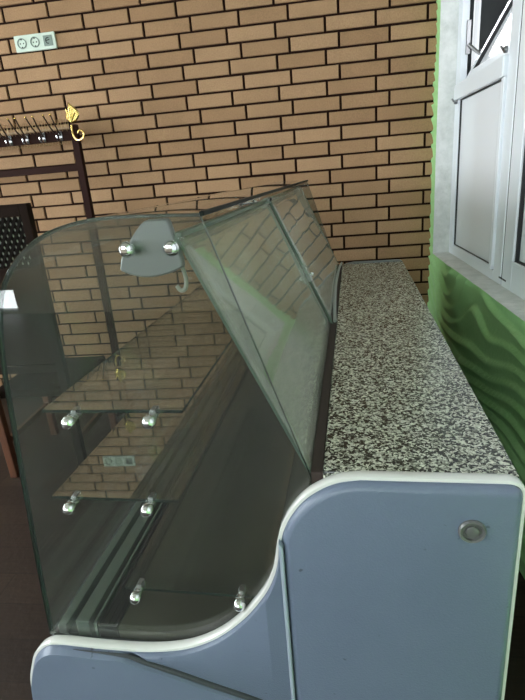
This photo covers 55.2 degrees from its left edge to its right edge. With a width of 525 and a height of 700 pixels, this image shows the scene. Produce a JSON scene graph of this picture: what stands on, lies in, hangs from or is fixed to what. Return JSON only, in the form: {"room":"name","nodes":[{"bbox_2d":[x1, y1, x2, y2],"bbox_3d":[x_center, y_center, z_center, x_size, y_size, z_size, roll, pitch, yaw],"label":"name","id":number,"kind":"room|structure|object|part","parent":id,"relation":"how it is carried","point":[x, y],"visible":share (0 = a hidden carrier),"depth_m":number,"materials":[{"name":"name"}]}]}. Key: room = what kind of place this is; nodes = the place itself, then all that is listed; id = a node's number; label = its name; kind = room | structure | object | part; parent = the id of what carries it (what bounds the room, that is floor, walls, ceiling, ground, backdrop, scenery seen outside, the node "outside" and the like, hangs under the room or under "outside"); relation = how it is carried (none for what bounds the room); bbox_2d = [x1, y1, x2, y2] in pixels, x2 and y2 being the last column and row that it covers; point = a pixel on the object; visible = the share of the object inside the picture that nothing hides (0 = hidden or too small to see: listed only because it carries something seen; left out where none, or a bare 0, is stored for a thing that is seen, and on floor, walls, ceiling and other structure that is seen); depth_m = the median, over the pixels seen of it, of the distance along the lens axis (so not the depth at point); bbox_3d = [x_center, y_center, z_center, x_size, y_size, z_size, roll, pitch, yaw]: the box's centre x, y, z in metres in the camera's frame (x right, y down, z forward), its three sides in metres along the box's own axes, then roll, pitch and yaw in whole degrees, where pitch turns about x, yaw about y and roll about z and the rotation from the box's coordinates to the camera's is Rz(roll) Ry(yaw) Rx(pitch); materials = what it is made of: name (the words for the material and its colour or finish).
{"room":"food shop","nodes":[
{"label":"food shop","id":0,"kind":"room"},
{"bbox_2d":[0,0,437,393],"bbox_3d":[-1.816,-0.997,3.212,5.670,2.750,0.202,-2,19,7],"label":"wall","id":1,"kind":"structure","parent":0,"point":[174,100],"depth_m":2.87,"materials":[{"name":"beige brick"}]},
{"bbox_2d":[14,31,57,52],"bbox_3d":[-1.252,-1.702,2.782,0.242,0.083,0.018,-2,19,7],"label":"wall socket","id":2,"kind":"object","parent":1,"relation":"attached to","point":[46,40],"visible":1,"depth_m":2.77,"materials":[{"name":"white plastic"}]},
{"bbox_2d":[17,38,25,48],"bbox_3d":[-1.335,-1.700,2.787,0.052,0.052,0.005,-2,19,7],"label":"outlet","id":3,"kind":"object","parent":2,"relation":"attached to","point":[21,42],"depth_m":2.79,"materials":[{"name":"white plastic"}]},
{"bbox_2d":[30,37,38,47],"bbox_3d":[-1.259,-1.703,2.777,0.052,0.052,0.005,-2,19,7],"label":"outlet","id":4,"kind":"object","parent":2,"relation":"attached to","point":[34,41],"depth_m":2.78,"materials":[{"name":"white plastic"}]},
{"bbox_2d":[0,390,524,699],"bbox_3d":[-1.965,1.491,0.464,5.870,0.100,7.051,-2,19,7],"label":"floor","id":5,"kind":"structure","parent":0,"point":[69,546],"depth_m":2.26,"materials":[{"name":"brown wood"}]},
{"bbox_2d":[0,203,118,477],"bbox_3d":[-1.112,-0.060,2.545,0.408,1.315,0.490,-3,19,5],"label":"chair","id":6,"kind":"object","parent":5,"relation":"on","point":[34,351],"visible":0.87,"depth_m":2.31,"materials":[{"name":"brown wood"}]},
{"bbox_3d":[-1.312,0.024,2.351,0.038,1.315,0.040,-3,19,5],"label":"post","id":7,"kind":"part","parent":6,"relation":"part of","materials":[{"name":"orange wood"}]},
{"bbox_3d":[-1.178,-0.580,2.125,0.332,0.050,0.036,-3,19,5],"label":"rail","id":8,"kind":"part","parent":6,"relation":"part of","materials":[{"name":"black wood"}]},
{"bbox_3d":[-1.167,-0.455,2.168,0.344,0.221,0.009,-3,19,5],"label":"woven panel","id":9,"kind":"part","parent":6,"relation":"part of","materials":[{"name":"black"}]},
{"bbox_3d":[-1.141,-0.143,2.278,0.332,0.450,0.012,-3,19,5],"label":"panel","id":10,"kind":"part","parent":6,"relation":"part of","materials":[{"name":"black wood"}]},
{"bbox_3d":[-1.121,0.088,2.359,0.332,0.040,0.032,-3,19,5],"label":"rail","id":11,"kind":"part","parent":6,"relation":"part of","materials":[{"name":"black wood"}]},
{"bbox_3d":[-1.246,0.290,2.906,0.038,0.440,0.035,-3,19,5],"label":"leg","id":12,"kind":"part","parent":6,"relation":"part of","materials":[{"name":"orange wood"}]},
{"bbox_3d":[-1.093,0.135,2.634,0.400,0.045,0.450,-3,19,5],"label":"seat","id":13,"kind":"part","parent":6,"relation":"part of","materials":[{"name":"black wood"}]},
{"bbox_3d":[-0.944,0.005,2.316,0.038,1.315,0.040,-3,19,5],"label":"post","id":14,"kind":"part","parent":6,"relation":"part of","materials":[{"name":"black wood"}]},
{"bbox_3d":[-0.878,0.271,2.871,0.038,0.440,0.035,-3,19,5],"label":"leg","id":15,"kind":"part","parent":6,"relation":"part of","materials":[{"name":"orange wood"}]},
{"bbox_2d":[0,102,136,416],"bbox_3d":[-1.492,-0.457,3.049,1.220,1.790,0.310,-2,19,7],"label":"coat rack","id":16,"kind":"object","parent":5,"relation":"on","point":[72,114],"visible":0.98,"depth_m":2.81,"materials":[{"name":"black paint"}]},
{"bbox_3d":[-0.959,-0.443,2.994,0.038,1.655,0.036,-2,19,7],"label":"post","id":17,"kind":"part","parent":16,"relation":"part of","materials":[{"name":"black paint"}]},
{"bbox_2d":[0,180,524,699],"bbox_3d":[0.095,0.094,1.819,0.982,1.309,1.984,-1,20,10],"label":"display case","id":18,"kind":"object","parent":5,"relation":"on","point":[339,514],"depth_m":0.98,"materials":[{"name":"blue plastic"}]},
{"bbox_3d":[-0.216,0.819,1.080,0.594,0.429,0.019,-1,20,10],"label":"bumper plate","id":19,"kind":"part","parent":18,"relation":"part of","materials":[{"name":"blue plastic"}]},
{"bbox_3d":[-0.276,0.283,1.963,0.020,0.025,1.896,-1,20,10],"label":"rail","id":20,"kind":"part","parent":18,"relation":"part of","materials":[{"name":"silver metal"}]},
{"bbox_3d":[-0.120,-0.114,1.774,0.441,0.853,1.872,-1,20,10],"label":"curved glass","id":21,"kind":"part","parent":18,"relation":"part of","materials":[{"name":"grey"}]},
{"bbox_3d":[-0.205,0.206,0.891,0.581,0.862,0.008,-1,20,10],"label":"glass","id":22,"kind":"part","parent":18,"relation":"part of","materials":[{"name":"grey"}]},
{"bbox_2d":[42,248,292,412],"bbox_3d":[-0.113,-0.207,1.737,0.263,0.006,1.858,-1,20,10],"label":"shelf","id":23,"kind":"object","parent":18,"relation":"attached to","point":[155,409],"depth_m":0.99,"materials":[{"name":"clear glass"}]},
{"bbox_2d":[52,283,290,502],"bbox_3d":[-0.127,-0.034,1.802,0.254,0.006,1.858,-1,20,10],"label":"shelf","id":24,"kind":"object","parent":18,"relation":"attached to","point":[76,496],"depth_m":1.04,"materials":[{"name":"clear glass"}]},
{"bbox_3d":[-0.198,0.275,1.946,0.007,0.039,1.896,-1,20,10],"label":"rail","id":25,"kind":"part","parent":18,"relation":"part of","materials":[{"name":"silver metal"}]},
{"bbox_2d":[98,339,263,638],"bbox_3d":[-0.170,0.277,1.942,0.044,0.034,1.896,-1,20,10],"label":"grille","id":26,"kind":"object","parent":18,"relation":"attached to","point":[117,609],"depth_m":1.37,"materials":[{"name":"black"}]},
{"bbox_3d":[-0.115,0.527,0.959,0.323,0.405,0.012,-1,20,10],"label":"wing plate","id":27,"kind":"part","parent":18,"relation":"part of","materials":[{"name":"blue plastic"}]},
{"bbox_2d":[125,321,320,597],"bbox_3d":[0.017,0.164,1.849,0.290,0.006,1.858,-1,20,10],"label":"shelf","id":28,"kind":"object","parent":18,"relation":"attached to","point":[141,583],"depth_m":1.03,"materials":[{"name":"clear glass"}]},
{"bbox_3d":[0.027,-0.486,1.613,0.012,0.008,1.867,-1,20,10],"label":"door rail","id":29,"kind":"part","parent":18,"relation":"part of","materials":[{"name":"grey"}]},
{"bbox_3d":[0.049,-0.130,1.207,0.185,0.406,0.888,-1,20,10],"label":"sliding door","id":30,"kind":"part","parent":18,"relation":"part of","materials":[{"name":"clear glass"}]},
{"bbox_3d":[-0.046,0.611,0.994,0.982,0.867,0.020,-1,20,10],"label":"edge trim","id":31,"kind":"part","parent":18,"relation":"part of","materials":[{"name":"white"}]},
{"bbox_3d":[-0.046,0.611,0.994,0.971,0.856,0.020,-1,20,10],"label":"panel","id":32,"kind":"part","parent":18,"relation":"part of","materials":[{"name":"blue plastic"}]},
{"bbox_3d":[0.207,-0.444,2.055,0.185,0.406,1.017,-1,20,10],"label":"sliding door","id":33,"kind":"part","parent":18,"relation":"part of","materials":[{"name":"clear glass"}]},
{"bbox_3d":[0.104,-0.429,2.634,0.581,0.862,0.006,-1,20,10],"label":"glass","id":34,"kind":"part","parent":18,"relation":"part of","materials":[{"name":"grey"}]},
{"bbox_3d":[0.271,-0.045,2.791,0.982,0.867,0.032,-1,20,10],"label":"edge trim","id":35,"kind":"part","parent":18,"relation":"part of","materials":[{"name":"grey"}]},
{"bbox_3d":[0.271,-0.045,2.791,0.971,0.856,0.032,-1,20,10],"label":"panel","id":36,"kind":"part","parent":18,"relation":"part of","materials":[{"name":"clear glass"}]},
{"bbox_3d":[0.243,0.610,0.925,0.372,0.852,0.014,-1,20,10],"label":"plate","id":37,"kind":"part","parent":18,"relation":"part of","materials":[{"name":"blue plastic"}]},
{"bbox_2d":[323,261,518,477],"bbox_3d":[0.406,-0.112,1.692,0.303,0.027,1.910,-1,20,10],"label":"countertop","id":38,"kind":"structure","parent":18,"relation":"on","point":[401,399],"depth_m":1.09,"materials":[{"name":"grey stone"}]},
{"bbox_2d":[427,0,524,578],"bbox_3d":[0.662,0.043,-0.358,0.228,2.750,7.042,-2,19,7],"label":"wall","id":39,"kind":"structure","parent":0,"point":[485,338],"depth_m":2.00,"materials":[{"name":"green paint"}]},
{"bbox_2d":[433,0,524,320],"bbox_3d":[0.775,-0.742,1.000,0.136,1.616,3.259,-2,19,7],"label":"window frame","id":40,"kind":"structure","parent":39,"relation":"attached to","point":[449,14],"depth_m":2.51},
{"bbox_2d":[449,0,524,299],"bbox_3d":[0.979,-0.749,0.975,0.429,1.588,3.235,-2,19,7],"label":"window","id":41,"kind":"structure","parent":39,"relation":"in","point":[487,231],"depth_m":2.05,"materials":[{"name":"white plastic"}]},
{"bbox_3d":[0.995,-1.447,2.342,0.025,0.175,0.096,-22,26,-40],"label":"stay arm","id":42,"kind":"part","parent":41,"relation":"part of","materials":[{"name":"silver metal"}]},
{"bbox_3d":[0.964,-0.781,2.256,0.006,0.692,0.620,-2,19,7],"label":"pane","id":43,"kind":"part","parent":41,"relation":"part of","materials":[{"name":"white glass"}]},
{"bbox_3d":[1.132,-1.562,2.261,0.385,0.588,0.050,-2,19,7],"label":"vent sash","id":44,"kind":"part","parent":41,"relation":"part of","materials":[{"name":"white plastic"}]},
{"bbox_3d":[0.967,-1.201,2.096,0.072,0.043,0.535,-2,19,7],"label":"sash rail","id":45,"kind":"part","parent":41,"relation":"part of","materials":[{"name":"white plastic"}]},
{"bbox_3d":[1.096,-1.462,1.983,0.295,0.502,0.526,-2,19,7],"label":"sash pane","id":46,"kind":"part","parent":41,"relation":"part of","materials":[{"name":"glass"}]},
{"bbox_3d":[0.836,-0.848,1.220,0.006,1.400,0.790,-2,19,7],"label":"pane","id":47,"kind":"part","parent":41,"relation":"part of","materials":[{"name":"glass"}]},
{"bbox_2d":[471,0,508,67],"bbox_3d":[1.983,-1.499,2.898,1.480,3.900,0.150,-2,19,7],"label":"window","id":48,"kind":"structure","parent":39,"relation":"attached to","point":[487,13],"depth_m":2.79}
]}

